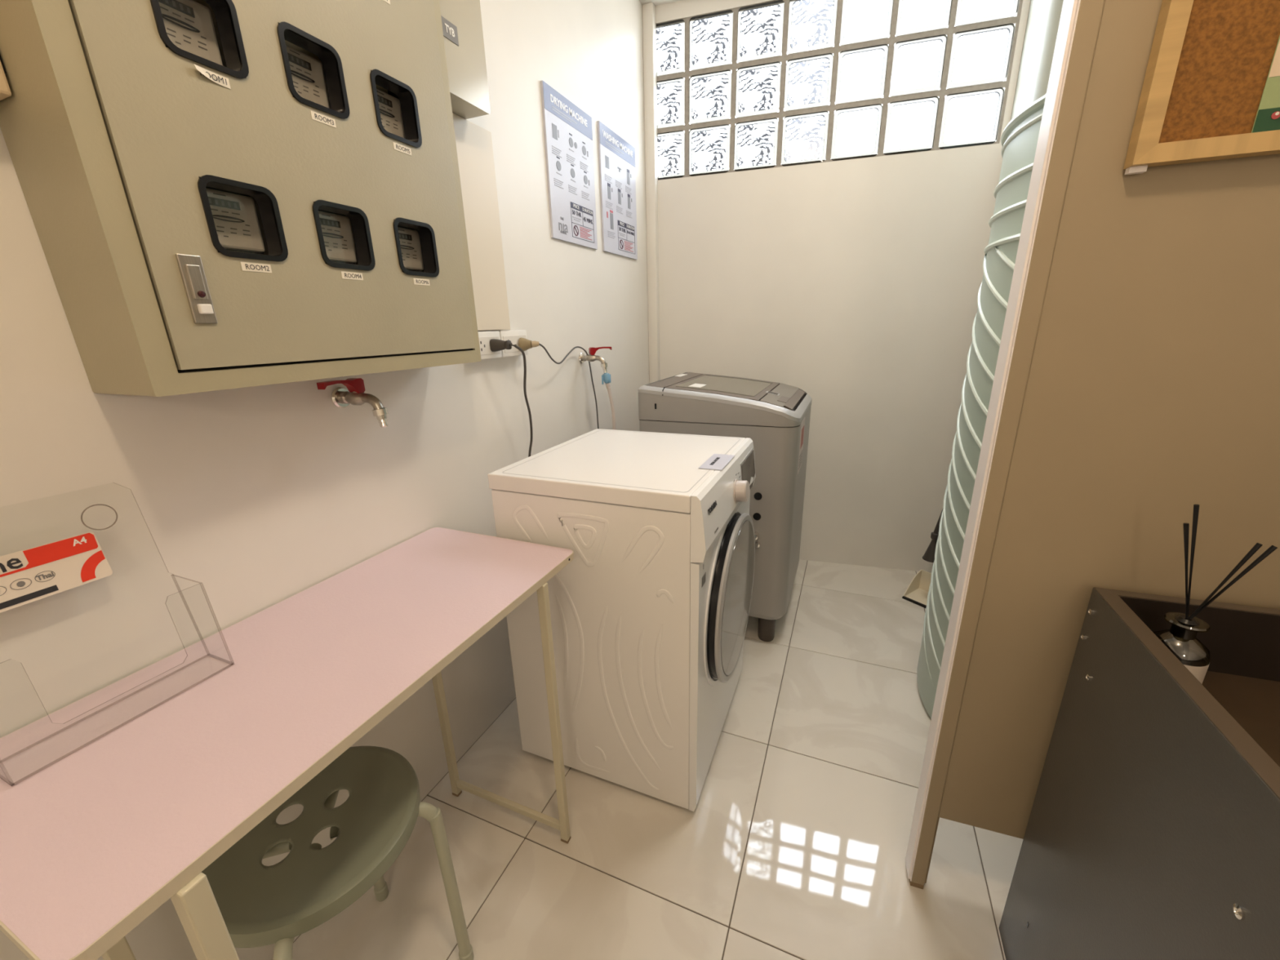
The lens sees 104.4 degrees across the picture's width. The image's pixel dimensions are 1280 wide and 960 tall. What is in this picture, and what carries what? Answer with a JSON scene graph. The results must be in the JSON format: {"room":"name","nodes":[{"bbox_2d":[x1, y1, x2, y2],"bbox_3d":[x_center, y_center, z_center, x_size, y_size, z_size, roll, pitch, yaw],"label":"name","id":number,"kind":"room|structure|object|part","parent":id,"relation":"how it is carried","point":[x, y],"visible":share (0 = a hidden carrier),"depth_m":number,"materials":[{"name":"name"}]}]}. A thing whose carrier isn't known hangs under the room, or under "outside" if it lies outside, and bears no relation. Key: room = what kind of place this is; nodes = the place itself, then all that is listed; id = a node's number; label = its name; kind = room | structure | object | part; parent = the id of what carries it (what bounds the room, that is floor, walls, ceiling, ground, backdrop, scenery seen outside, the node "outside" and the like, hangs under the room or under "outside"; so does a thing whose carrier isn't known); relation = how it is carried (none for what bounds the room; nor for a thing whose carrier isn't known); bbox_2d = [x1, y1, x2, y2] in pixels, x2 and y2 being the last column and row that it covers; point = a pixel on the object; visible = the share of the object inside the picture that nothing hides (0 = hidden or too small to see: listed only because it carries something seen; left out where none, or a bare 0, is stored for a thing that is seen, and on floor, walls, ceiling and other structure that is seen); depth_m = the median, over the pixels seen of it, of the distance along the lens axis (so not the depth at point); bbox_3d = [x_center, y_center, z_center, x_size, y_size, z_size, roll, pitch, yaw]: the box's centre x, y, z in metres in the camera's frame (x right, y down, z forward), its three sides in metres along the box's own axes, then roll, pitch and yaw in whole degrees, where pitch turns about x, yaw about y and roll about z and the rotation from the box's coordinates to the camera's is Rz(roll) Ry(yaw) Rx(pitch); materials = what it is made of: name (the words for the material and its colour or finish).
{"room":"laundry","nodes":[
{"label":"laundry","id":0,"kind":"room"},
{"bbox_2d":[208,196,240,210],"bbox_3d":[-0.577,-0.383,0.687,0.002,0.010,0.041,6,19,22],"label":"display","id":1,"kind":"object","parent":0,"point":[213,203],"depth_m":0.69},
{"bbox_2d":[0,0,649,959],"bbox_3d":[-0.963,-0.101,0.270,0.120,2.430,4.985,6,19,22],"label":"wall","id":2,"kind":"structure","parent":0,"point":[209,511],"depth_m":0.95,"materials":[{"name":"paint"}]},
{"bbox_2d":[0,54,11,100],"bbox_3d":[-0.753,-0.550,0.430,0.061,0.318,0.182,6,19,22],"label":"box","id":3,"kind":"object","parent":2,"relation":"attached to","point":[5,91],"visible":1,"depth_m":0.54,"materials":[{"name":"beige plastic"}]},
{"bbox_2d":[0,0,481,396],"bbox_3d":[-0.554,-0.629,0.762,0.164,0.914,0.599,6,19,22],"label":"electrical cabinet","id":4,"kind":"object","parent":2,"relation":"attached to","point":[115,133],"visible":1,"depth_m":0.67,"materials":[{"name":"metal"}]},
{"bbox_2d":[158,0,222,65],"bbox_3d":[-0.618,-0.573,0.649,0.084,0.105,0.094,6,19,22],"label":"meter","id":5,"kind":"object","parent":4,"relation":"attached to","point":[188,24],"visible":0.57,"depth_m":0.64,"materials":[{"name":"grey plastic"}]},
{"bbox_2d":[158,0,195,17],"bbox_3d":[-0.583,-0.595,0.621,0.002,0.010,0.041,6,19,22],"label":"display","id":6,"kind":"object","parent":5,"relation":"on","point":[177,3],"depth_m":0.62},
{"bbox_2d":[160,6,207,50],"bbox_3d":[-0.582,-0.581,0.628,0.001,0.054,0.052,6,19,22],"label":"print","id":7,"kind":"object","parent":5,"relation":"on","point":[186,27],"depth_m":0.63,"materials":[{"name":"grey paper"}]},
{"bbox_3d":[-0.566,-0.243,0.634,0.004,0.082,0.026,6,19,22],"label":"lock plate","id":8,"kind":"part","parent":4,"relation":"part of","materials":[{"name":"metal"}]},
{"bbox_3d":[-0.563,-0.251,0.630,0.004,0.041,0.014,6,19,22],"label":"lock lever","id":9,"kind":"part","parent":4,"relation":"part of","materials":[{"name":"metal"}]},
{"bbox_2d":[205,186,264,254],"bbox_3d":[-0.612,-0.360,0.715,0.084,0.105,0.094,6,19,22],"label":"meter","id":10,"kind":"object","parent":4,"relation":"attached to","point":[234,215],"visible":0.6,"depth_m":0.70,"materials":[{"name":"grey plastic"}]},
{"bbox_2d":[210,192,250,237],"bbox_3d":[-0.576,-0.369,0.694,0.001,0.054,0.052,6,19,22],"label":"print","id":11,"kind":"object","parent":10,"relation":"on","point":[231,212],"depth_m":0.70,"materials":[{"name":"grey paper"}]},
{"bbox_2d":[285,44,329,108],"bbox_3d":[-0.557,-0.617,0.785,0.084,0.105,0.094,6,19,22],"label":"meter","id":12,"kind":"object","parent":4,"relation":"attached to","point":[307,72],"visible":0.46,"depth_m":0.77,"materials":[{"name":"grey plastic"}]},
{"bbox_2d":[287,52,311,71],"bbox_3d":[-0.522,-0.639,0.757,0.002,0.010,0.041,6,19,22],"label":"display","id":13,"kind":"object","parent":12,"relation":"on","point":[295,61],"depth_m":0.76,"materials":[{"name":"grey plastic"}]},
{"bbox_2d":[289,49,319,97],"bbox_3d":[-0.521,-0.625,0.765,0.001,0.054,0.052,6,19,22],"label":"print","id":14,"kind":"object","parent":12,"relation":"on","point":[304,69],"depth_m":0.77,"materials":[{"name":"grey paper"}]},
{"bbox_2d":[318,209,357,265],"bbox_3d":[-0.552,-0.405,0.852,0.084,0.105,0.094,6,19,22],"label":"meter","id":15,"kind":"object","parent":4,"relation":"attached to","point":[336,229],"visible":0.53,"depth_m":0.84,"materials":[{"name":"grey plastic"}]},
{"bbox_2d":[321,213,347,250],"bbox_3d":[-0.516,-0.413,0.831,0.001,0.054,0.052,6,19,22],"label":"print","id":16,"kind":"object","parent":15,"relation":"on","point":[334,226],"depth_m":0.84,"materials":[{"name":"grey paper"}]},
{"bbox_2d":[376,88,405,138],"bbox_3d":[-0.498,-0.660,0.920,0.084,0.105,0.094,6,19,22],"label":"meter","id":17,"kind":"object","parent":4,"relation":"attached to","point":[390,110],"visible":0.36,"depth_m":0.91,"materials":[{"name":"grey plastic"}]},
{"bbox_2d":[377,94,392,107],"bbox_3d":[-0.463,-0.683,0.892,0.002,0.010,0.041,6,19,22],"label":"display","id":18,"kind":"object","parent":17,"relation":"on","point":[384,99],"depth_m":0.90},
{"bbox_2d":[376,90,398,129],"bbox_3d":[-0.462,-0.669,0.899,0.001,0.054,0.052,6,19,22],"label":"print","id":19,"kind":"object","parent":17,"relation":"on","point":[388,104],"depth_m":0.91,"materials":[{"name":"grey paper"}]},
{"bbox_2d":[397,225,423,272],"bbox_3d":[-0.492,-0.448,0.986,0.084,0.105,0.094,6,19,22],"label":"meter","id":20,"kind":"object","parent":4,"relation":"attached to","point":[410,242],"visible":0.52,"depth_m":0.98,"materials":[{"name":"grey plastic"}]},
{"bbox_2d":[398,229,417,260],"bbox_3d":[-0.457,-0.456,0.966,0.001,0.054,0.052,6,19,22],"label":"print","id":21,"kind":"object","parent":20,"relation":"on","point":[407,237],"depth_m":0.97,"materials":[{"name":"grey paper"}]},
{"bbox_2d":[316,377,388,427],"bbox_3d":[-0.559,-0.144,0.951,0.103,0.096,0.099,6,19,22],"label":"tap","id":22,"kind":"object","parent":2,"relation":"attached to","point":[341,397],"visible":1,"depth_m":0.97,"materials":[{"name":"silver metal"}]},
{"bbox_3d":[-0.565,-0.175,0.938,0.024,0.029,0.087,3,18,16],"label":"lever","id":23,"kind":"part","parent":22,"relation":"part of","materials":[{"name":"red plastic"}]},
{"bbox_2d":[439,0,490,119],"bbox_3d":[-0.434,-1.046,1.034,0.101,0.445,0.181,6,19,22],"label":"junction box","id":24,"kind":"object","parent":2,"relation":"attached to","point":[461,20],"visible":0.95,"depth_m":1.08,"materials":[{"name":"grey"}]},
{"bbox_2d":[452,112,510,330],"bbox_3d":[-0.420,-0.633,1.265,0.032,0.482,0.173,6,19,22],"label":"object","id":25,"kind":"structure","parent":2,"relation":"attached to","point":[474,148],"depth_m":1.27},
{"bbox_2d":[478,330,502,359],"bbox_3d":[-0.420,-0.362,1.332,0.031,0.072,0.114,6,19,22],"label":"wall socket","id":26,"kind":"object","parent":2,"relation":"attached to","point":[484,337],"visible":0.56,"depth_m":1.33,"materials":[{"name":"white plastic"}]},
{"bbox_2d":[489,338,533,457],"bbox_3d":[-0.344,0.017,1.488,0.050,0.851,0.120,13,22,39],"label":"plug","id":27,"kind":"object","parent":26,"relation":"attached to","point":[495,344],"visible":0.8,"depth_m":1.37,"materials":[{"name":"grey plastic"}]},
{"bbox_2d":[498,329,528,357],"bbox_3d":[-0.373,-0.397,1.439,0.031,0.072,0.123,6,19,22],"label":"wall socket","id":28,"kind":"object","parent":2,"relation":"attached to","point":[513,336],"visible":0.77,"depth_m":1.42,"materials":[{"name":"white plastic"}]},
{"bbox_2d":[518,337,599,428],"bbox_3d":[-0.238,-0.262,1.702,0.058,0.451,0.476,6,19,22],"label":"plug","id":29,"kind":"object","parent":28,"relation":"attached to","point":[524,344],"visible":0.94,"depth_m":1.49,"materials":[{"name":"plastic"}]},
{"bbox_2d":[540,80,597,249],"bbox_3d":[-0.227,-1.027,1.670,0.010,0.424,0.308,6,19,22],"label":"sign","id":30,"kind":"object","parent":2,"relation":"attached to","point":[567,129],"visible":1,"depth_m":1.64,"materials":[{"name":"white paper"}]},
{"bbox_2d":[551,106,577,124],"bbox_3d":[-0.241,-1.167,1.592,0.001,0.009,0.154,6,19,22],"label":"print","id":31,"kind":"object","parent":30,"relation":"attached to","point":[560,113],"depth_m":1.59},
{"bbox_2d":[551,145,589,199],"bbox_3d":[-0.228,-1.032,1.658,0.001,0.129,0.234,6,19,22],"label":"print","id":32,"kind":"object","parent":30,"relation":"on","point":[570,164],"depth_m":1.65},
{"bbox_2d":[579,226,591,239],"bbox_3d":[-0.194,-0.883,1.779,0.001,0.033,0.086,6,19,22],"label":"print","id":33,"kind":"object","parent":30,"relation":"attached to","point":[585,233],"depth_m":1.78},
{"bbox_2d":[578,346,616,430],"bbox_3d":[-0.155,-0.237,1.922,0.115,0.538,0.087,3,18,13],"label":"tap","id":34,"kind":"object","parent":2,"relation":"attached to","point":[606,377],"visible":0.85,"depth_m":1.83,"materials":[{"name":"silver metal"}]},
{"bbox_2d":[581,354,606,364],"bbox_3d":[-0.170,-0.445,1.831,0.093,0.039,0.028,4,18,17],"label":"tap","id":35,"kind":"object","parent":34,"relation":"on","point":[590,357],"depth_m":1.82,"materials":[{"name":"silver metal"}]},
{"bbox_3d":[-0.146,-0.478,1.835,0.083,0.027,0.023,-8,18,-19],"label":"lever","id":36,"kind":"part","parent":34,"relation":"part of","materials":[{"name":"red plastic"}]},
{"bbox_2d":[597,120,637,259],"bbox_3d":[-0.082,-1.138,1.997,0.010,0.430,0.325,6,19,22],"label":"sign","id":37,"kind":"object","parent":2,"relation":"attached to","point":[616,156],"visible":1,"depth_m":1.97,"materials":[{"name":"white paper"}]},
{"bbox_2d":[609,213,613,229],"bbox_3d":[-0.111,-1.016,1.949,0.001,0.056,0.026,6,19,22],"label":"picture","id":38,"kind":"object","parent":37,"relation":"on","point":[611,215],"depth_m":1.95},
{"bbox_2d":[605,141,623,154],"bbox_3d":[-0.097,-1.280,1.917,0.001,0.010,0.162,6,19,22],"label":"print","id":39,"kind":"object","parent":37,"relation":"attached to","point":[612,147],"depth_m":1.91},
{"bbox_2d":[604,173,631,217],"bbox_3d":[-0.083,-1.132,1.988,0.001,0.110,0.247,6,19,22],"label":"print","id":40,"kind":"object","parent":37,"relation":"on","point":[618,192],"depth_m":1.98},
{"bbox_2d":[624,240,633,252],"bbox_3d":[-0.047,-0.993,2.110,0.001,0.033,0.091,6,19,22],"label":"print","id":41,"kind":"object","parent":37,"relation":"attached to","point":[628,245],"depth_m":2.11},
{"bbox_2d":[320,217,340,227],"bbox_3d":[-0.517,-0.427,0.823,0.002,0.010,0.041,6,19,22],"label":"display","id":42,"kind":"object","parent":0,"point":[321,219],"depth_m":0.82,"materials":[{"name":"grey plastic"}]},
{"bbox_2d":[398,232,412,240],"bbox_3d":[-0.458,-0.470,0.958,0.002,0.010,0.041,6,19,22],"label":"display","id":43,"kind":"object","parent":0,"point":[400,233],"depth_m":0.96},
{"bbox_2d":[292,560,1022,959],"bbox_3d":[0.213,1.159,0.313,2.450,0.060,5.258,6,19,22],"label":"floor","id":44,"kind":"structure","parent":0,"point":[793,845],"depth_m":1.17,"materials":[{"name":"tile"}]},
{"bbox_2d":[0,527,573,959],"bbox_3d":[-0.473,0.588,0.919,0.415,0.706,0.810,6,19,22],"label":"folding table","id":45,"kind":"object","parent":44,"relation":"on","point":[115,802],"visible":1,"depth_m":0.62,"materials":[{"name":"pink laminate"}]},
{"bbox_2d":[0,532,112,613],"bbox_3d":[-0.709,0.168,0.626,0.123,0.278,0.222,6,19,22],"label":"label","id":46,"kind":"object","parent":45,"relation":"on","point":[28,575],"visible":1,"depth_m":0.63,"materials":[{"name":"red paper"}]},
{"bbox_3d":[-0.726,0.670,0.692,0.026,0.684,0.021,6,19,22],"label":"leg","id":47,"kind":"part","parent":45,"relation":"part of","materials":[{"name":"beige metal"}]},
{"bbox_3d":[-0.418,0.701,0.567,0.026,0.684,0.021,6,19,22],"label":"leg","id":48,"kind":"part","parent":45,"relation":"part of","materials":[{"name":"beige metal"}]},
{"bbox_3d":[-0.495,0.501,1.215,0.019,0.684,0.015,6,19,22],"label":"leg","id":49,"kind":"part","parent":45,"relation":"part of","materials":[{"name":"beige metal"}]},
{"bbox_3d":[-0.187,0.532,1.090,0.019,0.684,0.015,6,19,22],"label":"leg","id":50,"kind":"part","parent":45,"relation":"part of","materials":[{"name":"beige metal"}]},
{"bbox_2d":[201,746,473,959],"bbox_3d":[-0.514,0.751,0.854,0.308,0.435,0.308,6,19,22],"label":"round stool","id":51,"kind":"object","parent":44,"relation":"on","point":[260,904],"visible":0.87,"depth_m":0.76,"materials":[{"name":"green plastic"}]},
{"bbox_3d":[-0.615,0.764,0.826,0.170,0.393,0.021,-7,18,-16],"label":"leg","id":52,"kind":"part","parent":51,"relation":"part of","materials":[{"name":"plastic"}]},
{"bbox_3d":[-0.483,0.781,0.759,0.021,0.393,0.170,-7,18,-16],"label":"leg","id":53,"kind":"part","parent":51,"relation":"part of","materials":[{"name":"plastic"}]},
{"bbox_3d":[-0.545,0.723,0.951,0.021,0.393,0.170,-7,18,-16],"label":"leg","id":54,"kind":"part","parent":51,"relation":"part of","materials":[{"name":"green plastic"}]},
{"bbox_3d":[-0.414,0.740,0.884,0.170,0.393,0.021,-7,18,-16],"label":"leg","id":55,"kind":"part","parent":51,"relation":"part of","materials":[{"name":"green plastic"}]},
{"bbox_2d":[488,428,755,811],"bbox_3d":[0.016,0.336,1.450,0.568,0.847,0.563,6,19,22],"label":"washing machine","id":56,"kind":"object","parent":44,"relation":"on","point":[650,611],"visible":1,"depth_m":1.19,"materials":[{"name":"white metal"}]},
{"bbox_3d":[-0.023,-0.053,1.342,0.505,0.038,0.563,6,19,22],"label":"panel","id":57,"kind":"part","parent":56,"relation":"part of","materials":[{"name":"white metal"}]},
{"bbox_2d":[698,453,734,470],"bbox_3d":[0.193,-0.046,1.234,0.056,0.001,0.145,6,19,22],"label":"paper note","id":58,"kind":"object","parent":56,"relation":"on","point":[717,461],"visible":1,"depth_m":1.23,"materials":[{"name":"white paper"}]},
{"bbox_2d":[710,457,719,465],"bbox_3d":[0.187,-0.047,1.236,0.008,0.001,0.075,6,19,22],"label":"print","id":59,"kind":"object","parent":58,"relation":"on","point":[713,460],"depth_m":1.23},
{"bbox_3d":[0.231,0.423,1.383,0.019,0.685,0.557,6,19,22],"label":"panel","id":60,"kind":"part","parent":56,"relation":"part of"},
{"bbox_3d":[0.227,0.025,1.256,0.033,0.148,0.559,6,19,22],"label":"control panel","id":61,"kind":"part","parent":56,"relation":"part of","materials":[{"name":"white plastic"}]},
{"bbox_3d":[0.263,0.311,1.335,0.012,0.446,0.446,6,19,22],"label":"door","id":62,"kind":"part","parent":56,"relation":"part of","materials":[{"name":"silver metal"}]},
{"bbox_3d":[0.268,0.312,1.333,0.006,0.409,0.409,6,19,22],"label":"door glass","id":63,"kind":"part","parent":56,"relation":"part of","materials":[{"name":"glass"}]},
{"bbox_3d":[0.259,0.030,1.263,0.036,0.062,0.062,6,19,22],"label":"selector knob","id":64,"kind":"part","parent":56,"relation":"part of","materials":[{"name":"white plastic"}]},
{"bbox_2d":[638,372,812,641],"bbox_3d":[0.363,0.074,2.056,0.570,0.970,0.584,6,19,22],"label":"washer","id":65,"kind":"object","parent":44,"relation":"on","point":[775,416],"visible":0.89,"depth_m":1.75,"materials":[{"name":"grey paint"}]},
{"bbox_3d":[0.342,-0.364,1.941,0.331,0.048,0.515,6,19,22],"label":"lid","id":66,"kind":"part","parent":65,"relation":"part of","materials":[{"name":"grey plastic"}]},
{"bbox_3d":[0.340,-0.372,1.939,0.285,0.031,0.403,6,19,22],"label":"lid glass","id":67,"kind":"part","parent":65,"relation":"part of","materials":[{"name":"glass"}]},
{"bbox_3d":[0.358,-0.339,1.942,0.570,0.112,0.555,6,19,22],"label":"silver rail","id":68,"kind":"part","parent":65,"relation":"part of","materials":[{"name":"paint"}]},
{"bbox_3d":[0.510,-0.286,1.759,0.030,0.009,0.120,6,19,22],"label":"button panel","id":69,"kind":"part","parent":65,"relation":"part of","materials":[{"name":"grey plastic"}]},
{"bbox_3d":[0.582,-0.299,1.856,0.027,0.026,0.453,6,19,22],"label":"touch panel","id":70,"kind":"part","parent":65,"relation":"part of","materials":[{"name":"grey plastic"}]},
{"bbox_2d":[798,450,802,469],"bbox_3d":[0.584,-0.074,1.804,0.001,0.048,0.110,6,19,22],"label":"print","id":71,"kind":"object","parent":65,"relation":"attached to","point":[800,459],"depth_m":1.79,"materials":[{"name":"grey paper"}]},
{"bbox_2d":[902,569,931,608],"bbox_3d":[1.258,0.481,2.139,0.136,0.098,0.170,-13,21,-32],"label":"dustpan","id":72,"kind":"object","parent":44,"relation":"on","point":[917,593],"visible":0.49,"depth_m":2.21,"materials":[{"name":"beige plastic"}]},
{"bbox_2d":[917,93,1046,718],"bbox_3d":[1.309,-0.129,1.204,0.926,1.815,0.926,-8,18,-19],"label":"water tank","id":73,"kind":"object","parent":44,"relation":"on","point":[1019,139],"visible":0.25,"depth_m":1.27,"materials":[{"name":"plastic"}]},
{"bbox_2d":[905,0,1279,888],"bbox_3d":[1.123,-0.232,0.550,1.194,2.410,0.052,5,18,19],"label":"partition wall","id":74,"kind":"structure","parent":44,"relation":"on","point":[1136,383],"depth_m":0.72,"materials":[{"name":"brown wood"}]},
{"bbox_3d":[0.562,-0.283,0.741,0.004,2.398,0.043,5,18,19],"label":"edge trim","id":75,"kind":"part","parent":74,"relation":"part of","materials":[{"name":"brown wood"}]},
{"bbox_3d":[0.567,-0.282,0.739,0.006,2.398,0.050,5,18,19],"label":"edge post","id":76,"kind":"part","parent":74,"relation":"part of","materials":[{"name":"beige wood"}]},
{"bbox_2d":[1123,0,1279,175],"bbox_3d":[0.910,-0.660,0.451,0.616,0.603,0.022,5,18,19],"label":"cork board","id":77,"kind":"object","parent":74,"relation":"attached to","point":[1209,64],"visible":1,"depth_m":0.59,"materials":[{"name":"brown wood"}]},
{"bbox_3d":[0.918,-0.389,0.535,0.616,0.021,0.022,5,18,19],"label":"frame rail","id":78,"kind":"part","parent":77,"relation":"part of","materials":[{"name":"brown wood"}]},
{"bbox_2d":[1251,35,1279,133],"bbox_3d":[0.791,-0.525,0.535,0.135,0.244,0.003,4,18,19],"label":"leaflet","id":79,"kind":"object","parent":77,"relation":"attached to","point":[1268,115],"visible":1,"depth_m":0.58,"materials":[{"name":"green paper"}]},
{"bbox_2d":[999,586,1279,959],"bbox_3d":[0.777,0.739,0.219,0.665,0.771,1.308,6,19,22],"label":"cabinet","id":80,"kind":"object","parent":44,"relation":"on","point":[1153,830],"visible":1,"depth_m":0.64,"materials":[{"name":"grey wood"}]},
{"bbox_3d":[1.021,0.561,0.769,0.616,0.770,0.017,5,18,19],"label":"panel","id":81,"kind":"part","parent":80,"relation":"part of","materials":[{"name":"black wood"}]},
{"bbox_2d":[1159,504,1277,684],"bbox_3d":[0.748,0.165,0.658,0.064,0.270,0.081,-14,21,-34],"label":"reed diffuser","id":82,"kind":"object","parent":80,"relation":"on","point":[1184,629],"visible":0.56,"depth_m":0.66,"materials":[{"name":"clear glass"}]},
{"bbox_2d":[639,0,681,5],"bbox_3d":[0.150,-1.237,-0.432,2.450,0.100,5.258,6,19,22],"label":"ceiling","id":83,"kind":"structure","parent":0,"point":[656,2],"depth_m":2.02,"materials":[{"name":"paint"}]},
{"bbox_2d":[655,0,1030,572],"bbox_3d":[1.205,-0.727,2.102,2.800,2.430,0.031,4,18,16],"label":"wall","id":84,"kind":"structure","parent":0,"point":[853,285],"depth_m":2.20,"materials":[{"name":"paint"}]},
{"bbox_2d":[642,2,660,382],"bbox_3d":[0.068,-0.791,2.402,0.047,2.430,0.045,6,19,22],"label":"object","id":85,"kind":"structure","parent":84,"relation":"attached to","point":[649,29],"depth_m":2.21,"materials":[{"name":"paint"}]},
{"bbox_2d":[655,0,1022,180],"bbox_3d":[0.691,-1.595,2.008,1.392,0.577,0.078,4,18,16],"label":"window","id":86,"kind":"structure","parent":84,"relation":"in","point":[899,37],"depth_m":1.98,"materials":[{"name":"clear glass"}]},
{"bbox_2d":[922,509,942,562],"bbox_3d":[1.208,-0.211,1.906,0.071,1.140,0.071,-8,19,-21],"label":"broom","id":87,"kind":"object","parent":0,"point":[929,555],"visible":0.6,"depth_m":2.05,"materials":[{"name":"grey plastic"}]},
{"bbox_2d":[1009,0,1063,121],"bbox_3d":[1.582,-0.655,1.837,0.512,2.430,0.420,6,19,22],"label":"wall pillar","id":88,"kind":"structure","parent":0,"point":[1043,19],"depth_m":1.60,"materials":[{"name":"paint"}]}
]}

